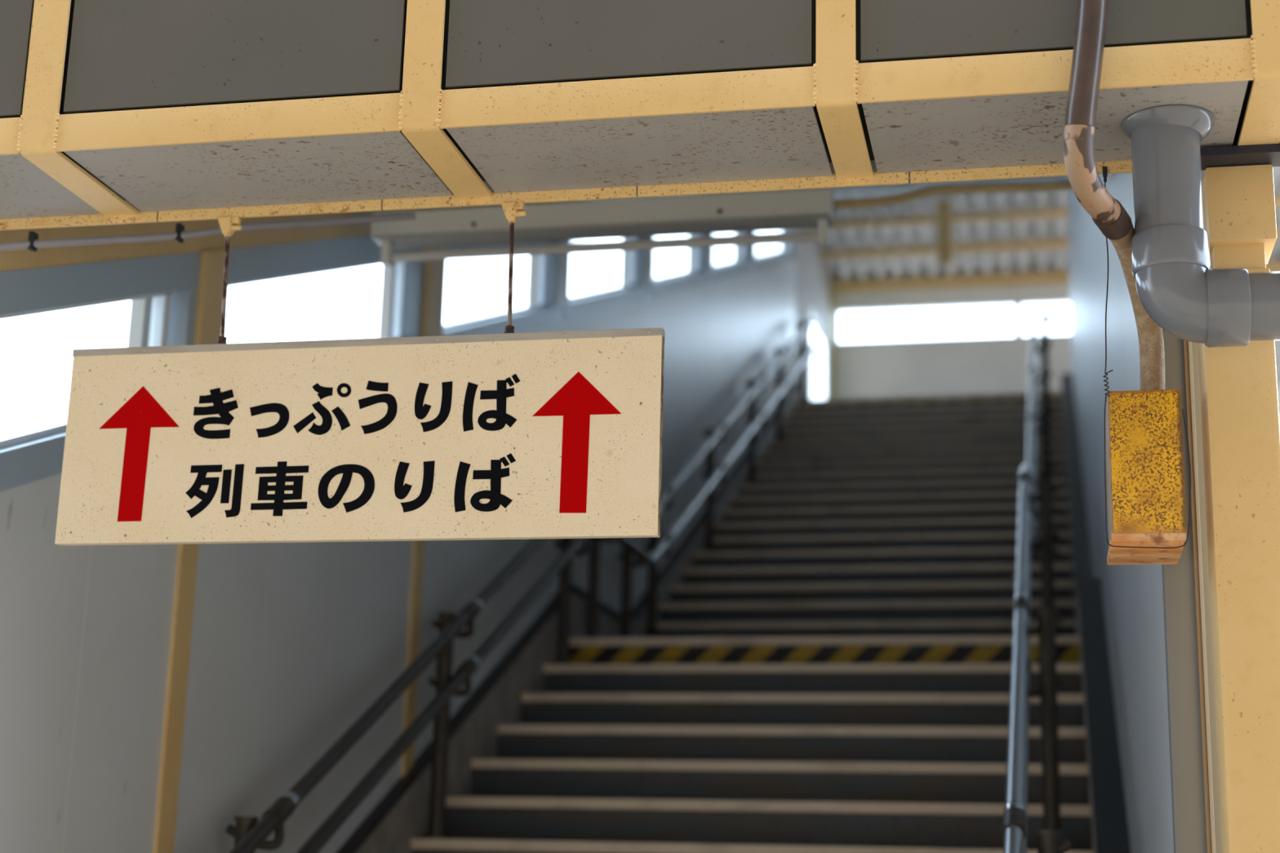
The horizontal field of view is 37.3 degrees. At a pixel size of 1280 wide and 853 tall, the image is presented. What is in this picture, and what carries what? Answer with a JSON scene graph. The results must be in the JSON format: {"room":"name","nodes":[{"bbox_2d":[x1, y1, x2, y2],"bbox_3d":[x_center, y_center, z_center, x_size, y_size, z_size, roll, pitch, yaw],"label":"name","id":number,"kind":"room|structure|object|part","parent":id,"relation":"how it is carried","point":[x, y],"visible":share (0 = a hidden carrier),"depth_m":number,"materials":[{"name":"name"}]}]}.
{"room":"railway station","nodes":[
{"label":"railway station","id":0,"kind":"room"},
{"bbox_2d":[0,228,831,852],"bbox_3d":[0.238,0.097,11.941,0.120,8.400,15.783,-2,-14,12],"label":"wall","id":1,"kind":"structure","parent":0,"point":[291,643],"depth_m":5.46,"materials":[{"name":"white paint"}]},
{"bbox_2d":[0,252,201,492],"bbox_3d":[-1.354,-0.154,4.565,0.104,0.902,1.007,-2,-14,12],"label":"window","id":2,"kind":"structure","parent":1,"relation":"in","point":[162,291],"depth_m":4.56,"materials":[{"name":"metal"}]},
{"bbox_3d":[-1.367,-0.148,4.567,0.061,0.673,0.907,-1,-14,12],"label":"sash","id":3,"kind":"part","parent":2,"relation":"part of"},
{"bbox_2d":[153,249,229,852],"bbox_3d":[-1.256,0.876,4.885,0.143,2.845,0.131,-1,-14,12],"label":"wall post","id":4,"kind":"object","parent":1,"relation":"attached to","point":[208,322],"visible":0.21,"depth_m":4.94,"materials":[{"name":"beige paint"}]},
{"bbox_2d":[0,200,608,271],"bbox_3d":[-0.046,-1.219,10.802,0.120,5.006,12.874,-2,-14,12],"label":"beam","id":5,"kind":"structure","parent":1,"relation":"attached to","point":[21,259],"depth_m":4.89,"materials":[{"name":"yellow metal"}]},
{"bbox_2d":[224,235,426,337],"bbox_3d":[-1.028,-0.361,6.096,0.104,1.162,1.673,-2,-14,12],"label":"window","id":6,"kind":"structure","parent":1,"relation":"in","point":[402,284],"depth_m":6.24,"materials":[{"name":"metal"}]},
{"bbox_3d":[-1.038,-0.356,6.097,0.061,0.933,1.573,-1,-14,12],"label":"sash","id":7,"kind":"part","parent":6,"relation":"part of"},
{"bbox_2d":[400,246,447,776],"bbox_3d":[-0.859,0.959,6.707,0.144,3.572,0.187,-1,-14,12],"label":"wall post","id":8,"kind":"object","parent":1,"relation":"attached to","point":[435,270],"visible":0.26,"depth_m":6.81,"materials":[{"name":"beige paint"}]},
{"bbox_2d":[443,240,559,335],"bbox_3d":[-0.616,-0.614,8.033,0.104,1.144,1.682,-2,-14,12],"label":"window","id":9,"kind":"structure","parent":1,"relation":"in","point":[540,311],"depth_m":8.56,"materials":[{"name":"metal"}]},
{"bbox_2d":[557,240,568,305],"bbox_3d":[-0.420,-0.774,8.996,0.129,0.474,0.150,-1,-14,12],"label":"wall post","id":10,"kind":"object","parent":1,"relation":"attached to","point":[563,259],"visible":0.29,"depth_m":8.96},
{"bbox_2d":[336,382,808,852],"bbox_3d":[0.026,0.999,10.461,0.042,5.930,13.625,-2,-14,12],"label":"baseboard","id":11,"kind":"structure","parent":1,"relation":"attached to","point":[402,815],"depth_m":7.75,"materials":[{"name":"paint"}]},
{"bbox_2d":[557,236,645,321],"bbox_3d":[-0.208,-0.850,9.948,0.104,1.153,1.709,-2,-14,12],"label":"window","id":12,"kind":"structure","parent":1,"relation":"in","point":[631,290],"depth_m":10.14,"materials":[{"name":"metal"}]},
{"bbox_3d":[-0.218,-0.845,9.949,0.061,0.925,1.609,-1,-14,12],"label":"sash","id":13,"kind":"part","parent":12,"relation":"part of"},
{"bbox_2d":[644,235,653,285],"bbox_3d":[-0.005,-1.015,10.944,0.130,0.488,0.187,-1,-14,12],"label":"wall post","id":14,"kind":"object","parent":1,"relation":"attached to","point":[649,253],"visible":0.29,"depth_m":10.90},
{"bbox_2d":[644,233,707,298],"bbox_3d":[0.213,-1.094,11.925,0.104,1.161,1.729,-2,-14,12],"label":"window","id":15,"kind":"structure","parent":1,"relation":"in","point":[695,275],"depth_m":12.13,"materials":[{"name":"metal"}]},
{"bbox_3d":[0.203,-1.089,11.926,0.061,0.933,1.629,-1,-14,12],"label":"sash","id":16,"kind":"part","parent":15,"relation":"part of","materials":[{"name":"grey metal"}]},
{"bbox_2d":[706,233,713,271],"bbox_3d":[0.418,-1.260,12.931,0.130,0.488,0.187,-1,-14,12],"label":"wall post","id":17,"kind":"object","parent":1,"relation":"attached to","point":[709,254],"visible":0.14,"depth_m":12.87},
{"bbox_2d":[706,231,751,282],"bbox_3d":[0.626,-1.333,13.864,0.104,1.125,1.635,-2,-14,12],"label":"window","id":18,"kind":"structure","parent":1,"relation":"in","point":[740,264],"depth_m":14.08,"materials":[{"name":"metal"}]},
{"bbox_3d":[0.616,-1.328,13.865,0.061,0.898,1.535,-1,-14,12],"label":"sash","id":19,"kind":"part","parent":18,"relation":"part of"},
{"bbox_2d":[750,231,755,260],"bbox_3d":[0.823,-1.494,14.831,0.130,0.495,0.206,-1,-14,12],"label":"wall post","id":20,"kind":"object","parent":1,"relation":"attached to","point":[753,246],"visible":0.14,"depth_m":14.77,"materials":[{"name":"paint"}]},
{"bbox_2d":[750,229,794,271],"bbox_3d":[1.103,-1.609,16.101,0.104,1.364,2.267,-2,-14,12],"label":"window","id":21,"kind":"structure","parent":1,"relation":"in","point":[786,254],"depth_m":16.14,"materials":[{"name":"glass"}]},
{"bbox_3d":[1.095,-1.604,16.102,0.061,1.136,2.167,-1,-14,12],"label":"sash","id":22,"kind":"part","parent":21,"relation":"part of","materials":[{"name":"grey metal"}]},
{"bbox_2d":[794,229,796,250],"bbox_3d":[1.361,-1.806,17.358,0.129,0.467,0.131,-1,-14,12],"label":"wall post","id":23,"kind":"object","parent":1,"relation":"attached to","point":[795,230],"visible":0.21,"depth_m":17.29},
{"bbox_2d":[811,305,829,399],"bbox_3d":[1.785,-0.449,18.969,0.030,1.170,1.500,-2,-14,12],"label":"window","id":24,"kind":"structure","parent":1,"relation":"in","point":[813,314],"depth_m":19.70,"materials":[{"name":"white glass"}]},
{"bbox_2d":[825,275,835,399],"bbox_3d":[1.998,-0.616,19.904,0.073,1.951,0.284,-1,-14,12],"label":"wall post","id":25,"kind":"object","parent":1,"relation":"attached to","point":[832,293],"visible":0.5,"depth_m":19.89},
{"bbox_2d":[125,160,1069,209],"bbox_3d":[1.181,-1.357,10.509,2.773,5.060,12.999,-1,-14,12],"label":"ceiling","id":26,"kind":"structure","parent":0,"point":[907,187],"depth_m":11.16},
{"bbox_2d":[0,212,415,252],"bbox_3d":[-0.962,-0.449,4.317,1.042,0.340,0.056,12,-17,-36],"label":"pipe","id":27,"kind":"object","parent":26,"relation":"attached to","point":[33,243],"visible":0.98,"depth_m":4.24,"materials":[{"name":"grey metal"}]},
{"bbox_2d":[371,188,835,266],"bbox_3d":[-0.128,-0.610,5.897,1.460,0.160,0.106,-2,-14,12],"label":"ceiling lamp","id":28,"kind":"object","parent":26,"relation":"attached to","point":[804,208],"visible":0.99,"depth_m":5.86,"materials":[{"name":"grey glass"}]},
{"bbox_2d":[835,180,1072,208],"bbox_3d":[0.955,-0.722,5.924,0.821,0.131,0.078,2,-14,-4],"label":"cable","id":29,"kind":"object","parent":26,"relation":"hanging from","point":[1056,185],"visible":0.89,"depth_m":5.92,"materials":[{"name":"beige paint"}]},
{"bbox_2d":[813,166,1279,280],"bbox_3d":[5.722,-1.964,18.298,8.332,0.078,3.505,-1,-14,12],"label":"ceiling","id":30,"kind":"structure","parent":0,"point":[1023,261],"depth_m":18.82,"materials":[{"name":"white metal"}]},
{"bbox_2d":[937,200,951,265],"bbox_3d":[2.849,-1.810,17.761,0.125,0.611,0.057,-1,-14,12],"label":"strut","id":31,"kind":"object","parent":30,"relation":"hanging from","point":[944,208],"visible":1,"depth_m":17.73,"materials":[{"name":"beige paint"}]},
{"bbox_2d":[809,197,1279,230],"bbox_3d":[5.637,-2.061,17.590,8.160,0.073,0.050,-2,-14,12],"label":"purlin","id":32,"kind":"object","parent":30,"relation":"attached to","point":[1054,213],"visible":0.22,"depth_m":18.13,"materials":[{"name":"beige paint"}]},
{"bbox_2d":[820,228,1279,259],"bbox_3d":[5.820,-1.852,18.408,8.160,0.078,0.050,-2,-14,12],"label":"purlin","id":33,"kind":"object","parent":30,"relation":"attached to","point":[1057,243],"visible":0.56,"depth_m":18.97,"materials":[{"name":"beige paint"}]},
{"bbox_2d":[834,261,1279,293],"bbox_3d":[6.029,-1.598,19.337,8.160,0.118,0.050,-2,-14,12],"label":"purlin","id":34,"kind":"object","parent":30,"relation":"attached to","point":[1050,277],"visible":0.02,"depth_m":19.89,"materials":[{"name":"beige paint"}]},
{"bbox_2d":[833,257,1279,398],"bbox_3d":[6.021,-1.016,19.318,8.200,2.840,0.120,-2,-14,12],"label":"wall","id":35,"kind":"structure","parent":0,"point":[992,366],"depth_m":19.83,"materials":[{"name":"white paint"}]},
{"bbox_2d":[835,301,1018,344],"bbox_3d":[3.011,-1.080,19.997,1.909,0.399,0.080,-2,-14,12],"label":"window","id":36,"kind":"structure","parent":35,"relation":"in","point":[837,311],"depth_m":19.99,"materials":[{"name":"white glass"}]},
{"bbox_2d":[1017,298,1071,337],"bbox_3d":[4.245,-1.116,19.730,0.619,0.399,0.086,-1,-14,12],"label":"window","id":37,"kind":"structure","parent":35,"relation":"in","point":[1051,319],"depth_m":19.74,"materials":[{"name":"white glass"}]},
{"bbox_2d":[1066,172,1173,852],"bbox_3d":[2.441,0.008,10.119,0.100,7.806,12.980,-2,-14,12],"label":"wall","id":38,"kind":"structure","parent":0,"point":[1133,594],"depth_m":5.59,"materials":[{"name":"white paint"}]},
{"bbox_2d":[1061,373,1130,852],"bbox_3d":[2.332,0.933,9.962,0.098,5.930,13.625,-2,-14,12],"label":"baseboard","id":39,"kind":"structure","parent":38,"relation":"attached to","point":[1109,824],"depth_m":7.17,"materials":[{"name":"paint"}]},
{"bbox_2d":[1161,170,1222,852],"bbox_3d":[1.014,0.865,3.346,0.130,2.839,0.056,-1,-14,12],"label":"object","id":40,"kind":"structure","parent":38,"relation":"attached to","point":[1187,782],"depth_m":3.43,"materials":[{"name":"beige paint"}]},
{"bbox_2d":[1183,339,1211,852],"bbox_3d":[1.000,0.858,3.317,0.008,2.839,0.011,-1,-14,12],"label":"trim","id":41,"kind":"structure","parent":38,"relation":"attached to","point":[1185,342],"depth_m":3.44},
{"bbox_2d":[1187,341,1215,852],"bbox_3d":[1.006,0.857,3.313,0.007,2.839,0.016,-1,-14,12],"label":"trim","id":42,"kind":"structure","parent":38,"relation":"attached to","point":[1189,344],"depth_m":3.44,"materials":[{"name":"beige wood"}]},
{"bbox_2d":[1277,386,1279,423],"bbox_3d":[5.689,0.153,17.634,8.229,0.250,3.167,-1,-14,12],"label":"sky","id":43,"kind":"structure","parent":0,"point":[1278,388],"depth_m":16.16,"materials":[{"name":"white"}]},
{"bbox_3d":[3.069,5.069,13.865,60.852,0.200,90.566,-1,-14,12],"label":"floor","id":44,"kind":"structure","parent":0,"visible":0},
{"bbox_2d":[410,391,1093,852],"bbox_3d":[1.109,0.993,9.977,2.425,5.763,13.008,-1,-14,12],"label":"staircase","id":45,"kind":"structure","parent":44,"relation":"on","point":[833,676],"depth_m":8.02,"materials":[{"name":"paint"}]},
{"bbox_2d":[225,316,823,852],"bbox_3d":[0.205,0.366,10.920,0.145,5.776,12.981,-2,-14,12],"label":"handrail","id":46,"kind":"object","parent":45,"relation":"on","point":[249,835],"visible":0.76,"depth_m":7.14,"materials":[{"name":"metal"}]},
{"bbox_3d":[-1.064,1.437,4.994,0.090,0.806,0.090,-1,-14,12],"label":"post","id":47,"kind":"part","parent":46,"relation":"part of","materials":[{"name":"brown metal"}]},
{"bbox_3d":[-0.566,0.881,7.083,0.047,2.206,5.627,-2,-14,12],"label":"rail","id":48,"kind":"part","parent":46,"relation":"part of","materials":[{"name":"grey metal"}]},
{"bbox_3d":[-0.702,1.054,6.718,0.090,0.791,0.090,-1,-14,12],"label":"post","id":49,"kind":"part","parent":46,"relation":"part of","materials":[{"name":"metal"}]},
{"bbox_3d":[-0.571,1.083,7.033,0.047,2.206,5.627,-2,-14,12],"label":"rail","id":50,"kind":"part","parent":46,"relation":"part of","materials":[{"name":"grey metal"}]},
{"bbox_3d":[-0.333,0.670,8.473,0.090,0.791,0.090,-1,-14,12],"label":"post","id":51,"kind":"part","parent":46,"relation":"part of","materials":[{"name":"brown metal"}]},
{"bbox_3d":[-0.217,0.654,9.011,0.090,0.765,0.090,-1,-14,12],"label":"post","id":52,"kind":"part","parent":46,"relation":"part of","materials":[{"name":"grey metal"}]},
{"bbox_3d":[-0.070,0.819,9.664,0.090,0.765,0.090,-1,-14,12],"label":"post","id":53,"kind":"part","parent":46,"relation":"part of","materials":[{"name":"grey metal"}]},
{"bbox_3d":[0.070,0.779,10.318,0.090,0.841,0.090,-1,-14,12],"label":"post","id":54,"kind":"part","parent":46,"relation":"part of","materials":[{"name":"grey metal"}]},
{"bbox_3d":[0.443,0.413,12.089,0.090,0.816,0.090,-1,-14,12],"label":"post","id":55,"kind":"part","parent":46,"relation":"part of","materials":[{"name":"grey metal"}]},
{"bbox_3d":[0.868,0.047,13.815,0.047,3.205,7.364,-2,-14,12],"label":"rail","id":56,"kind":"part","parent":46,"relation":"part of","materials":[{"name":"metal"}]},
{"bbox_3d":[0.873,-0.186,13.871,0.047,3.264,7.367,-2,-14,12],"label":"rail","id":57,"kind":"part","parent":46,"relation":"part of","materials":[{"name":"metal"}]},
{"bbox_3d":[0.818,0.047,13.870,0.090,0.795,0.090,-1,-14,12],"label":"post","id":58,"kind":"part","parent":46,"relation":"part of","materials":[{"name":"grey metal"}]},
{"bbox_3d":[1.128,-0.245,15.341,0.090,0.799,0.090,-1,-14,12],"label":"post","id":59,"kind":"part","parent":46,"relation":"part of","materials":[{"name":"grey metal"}]},
{"bbox_3d":[1.434,-0.538,16.791,0.090,0.795,0.090,-1,-14,12],"label":"post","id":60,"kind":"part","parent":46,"relation":"part of","materials":[{"name":"grey metal"}]},
{"bbox_2d":[1001,308,1072,852],"bbox_3d":[2.216,0.309,10.485,0.170,5.776,12.981,-2,-14,12],"label":"handrail","id":61,"kind":"object","parent":45,"relation":"on","point":[1014,832],"visible":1,"depth_m":6.32,"materials":[{"name":"metal"}]},
{"bbox_3d":[1.347,0.827,6.668,0.047,2.206,5.627,-2,-14,12],"label":"rail","id":62,"kind":"part","parent":61,"relation":"part of","materials":[{"name":"metal"}]},
{"bbox_3d":[1.342,1.028,6.619,0.047,2.206,5.627,-2,-14,12],"label":"rail","id":63,"kind":"part","parent":61,"relation":"part of","materials":[{"name":"metal"}]},
{"bbox_3d":[2.786,-0.240,13.457,0.047,3.264,7.367,-2,-14,12],"label":"rail","id":64,"kind":"part","parent":61,"relation":"part of","materials":[{"name":"metal"}]},
{"bbox_3d":[2.781,-0.008,13.401,0.047,3.205,7.364,-2,-14,12],"label":"rail","id":65,"kind":"part","parent":61,"relation":"part of","materials":[{"name":"metal"}]},
{"bbox_3d":[3.489,-0.596,16.346,0.090,0.795,0.090,-1,-14,12],"label":"post","id":66,"kind":"part","parent":61,"relation":"part of","materials":[{"name":"grey metal"}]},
{"bbox_3d":[3.183,-0.304,14.896,0.090,0.799,0.090,-1,-14,12],"label":"post","id":67,"kind":"part","parent":61,"relation":"part of","materials":[{"name":"grey metal"}]},
{"bbox_3d":[2.498,0.354,11.644,0.090,0.816,0.090,-1,-14,12],"label":"post","id":68,"kind":"part","parent":61,"relation":"part of","materials":[{"name":"grey metal"}]},
{"bbox_3d":[2.873,-0.012,13.425,0.090,0.795,0.090,-1,-14,12],"label":"post","id":69,"kind":"part","parent":61,"relation":"part of","materials":[{"name":"grey metal"}]},
{"bbox_3d":[1.353,0.995,6.273,0.090,0.791,0.090,-1,-14,12],"label":"post","id":70,"kind":"part","parent":61,"relation":"part of","materials":[{"name":"metal"}]},
{"bbox_3d":[0.991,1.379,4.549,0.090,0.806,0.090,-1,-14,12],"label":"post","id":71,"kind":"part","parent":61,"relation":"part of","materials":[{"name":"metal"}]},
{"bbox_3d":[1.722,0.612,8.028,0.090,0.791,0.090,-1,-14,12],"label":"post","id":72,"kind":"part","parent":61,"relation":"part of","materials":[{"name":"grey metal"}]},
{"bbox_3d":[1.984,0.760,9.220,0.090,0.765,0.090,-1,-14,12],"label":"post","id":73,"kind":"part","parent":61,"relation":"part of","materials":[{"name":"grey metal"}]},
{"bbox_2d":[1197,164,1279,852],"bbox_3d":[1.052,0.875,3.163,0.134,2.735,0.148,-1,-14,12],"label":"column","id":74,"kind":"structure","parent":44,"relation":"on","point":[1239,397],"depth_m":3.28,"materials":[{"name":"beige paint"}]},
{"bbox_2d":[0,0,1279,230],"bbox_3d":[-0.336,-0.965,3.683,4.700,1.016,0.381,-1,-14,12],"label":"boxed beam","id":75,"kind":"structure","parent":74,"relation":"on","point":[175,110],"depth_m":3.43,"materials":[{"name":"beige paint"}]},
{"bbox_3d":[-1.489,-0.538,3.631,0.669,0.072,0.008,-1,-14,12],"label":"cross rail","id":76,"kind":"part","parent":75,"relation":"part of","materials":[{"name":"beige paint"}]},
{"bbox_3d":[-1.477,-1.001,3.748,0.655,0.870,0.006,-1,-14,12],"label":"fascia panel","id":77,"kind":"part","parent":75,"relation":"part of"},
{"bbox_3d":[-1.454,-0.469,3.788,0.655,0.006,0.336,-1,-14,12],"label":"soffit panel","id":78,"kind":"part","parent":75,"relation":"part of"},
{"bbox_3d":[-0.758,-0.557,3.480,0.674,0.072,0.008,-1,-14,12],"label":"cross rail","id":79,"kind":"part","parent":75,"relation":"part of","materials":[{"name":"beige paint"}]},
{"bbox_3d":[-0.746,-1.020,3.597,0.660,0.870,0.006,-1,-14,12],"label":"fascia panel","id":80,"kind":"part","parent":75,"relation":"part of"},
{"bbox_3d":[-0.724,-0.488,3.637,0.660,0.006,0.336,-1,-14,12],"label":"soffit panel","id":81,"kind":"part","parent":75,"relation":"part of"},
{"bbox_2d":[54,201,665,546],"bbox_3d":[-0.546,-0.106,3.685,1.205,0.668,0.033,-1,-14,12],"label":"hanging sign","id":82,"kind":"object","parent":75,"relation":"hanging from","point":[508,435],"visible":1,"depth_m":3.63,"materials":[{"name":"metal"}]},
{"bbox_3d":[-0.828,-0.290,3.791,0.018,0.275,0.008,-8,-17,35],"label":"hanger rod","id":83,"kind":"part","parent":82,"relation":"part of","materials":[{"name":"brown metal"}]},
{"bbox_3d":[-0.250,-0.305,3.671,0.009,0.275,0.016,15,-19,-43],"label":"hanger rod","id":84,"kind":"part","parent":82,"relation":"part of","materials":[{"name":"metal"}]},
{"bbox_3d":[-0.028,-0.576,3.328,0.672,0.072,0.008,-1,-14,12],"label":"cross rail","id":85,"kind":"part","parent":75,"relation":"part of","materials":[{"name":"beige paint"}]},
{"bbox_3d":[-0.016,-1.039,3.445,0.658,0.870,0.006,-1,-14,12],"label":"fascia panel","id":86,"kind":"part","parent":75,"relation":"part of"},
{"bbox_3d":[0.007,-0.507,3.486,0.658,0.006,0.336,-1,-14,12],"label":"soffit panel","id":87,"kind":"part","parent":75,"relation":"part of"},
{"bbox_3d":[0.700,-1.058,3.297,0.634,0.870,0.006,-1,-14,12],"label":"fascia panel","id":88,"kind":"part","parent":75,"relation":"part of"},
{"bbox_3d":[0.722,-0.526,3.338,0.634,0.006,0.336,-1,-14,12],"label":"soffit panel","id":89,"kind":"part","parent":75,"relation":"part of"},
{"bbox_3d":[0.688,-0.595,3.180,0.648,0.072,0.008,-1,-14,12],"label":"cross rail","id":90,"kind":"part","parent":75,"relation":"part of","materials":[{"name":"beige paint"}]},
{"bbox_2d":[1102,166,1191,548],"bbox_3d":[0.892,-0.132,3.374,0.148,0.710,0.015,-1,-14,12],"label":"wire","id":91,"kind":"object","parent":75,"relation":"hanging from","point":[1104,169],"visible":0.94,"depth_m":3.34,"materials":[{"name":"black metal"}]},
{"bbox_2d":[1105,389,1186,564],"bbox_3d":[0.904,0.094,3.412,0.130,0.285,0.177,-1,-14,12],"label":"junction box","id":92,"kind":"object","parent":91,"relation":"hanging from","point":[1146,506],"visible":0.98,"depth_m":3.33,"materials":[{"name":"yellow metal"}]},
{"bbox_2d":[1063,0,1164,390],"bbox_3d":[0.831,-0.441,3.332,0.089,0.695,0.585,-4,-15,22],"label":"conduit","id":93,"kind":"object","parent":92,"relation":"attached to","point":[1109,215],"visible":0.8,"depth_m":3.11,"materials":[{"name":"brown metal"}]},
{"bbox_3d":[0.898,0.224,3.380,0.124,0.016,0.170,-1,-14,12],"label":"plate","id":94,"kind":"part","parent":92,"relation":"part of","materials":[{"name":"brown wood"}]},
{"bbox_2d":[1120,105,1279,347],"bbox_3d":[1.537,-0.346,3.118,1.436,0.406,0.157,-1,-14,12],"label":"drain pipe","id":95,"kind":"object","parent":75,"relation":"attached to","point":[1177,286],"visible":1,"depth_m":3.19,"materials":[{"name":"grey plastic"}]},
{"bbox_3d":[1.492,-0.516,3.324,0.998,0.062,0.072,-1,-14,12],"label":"seat plate","id":96,"kind":"part","parent":75,"relation":"part of","materials":[{"name":"grey metal"}]}
]}

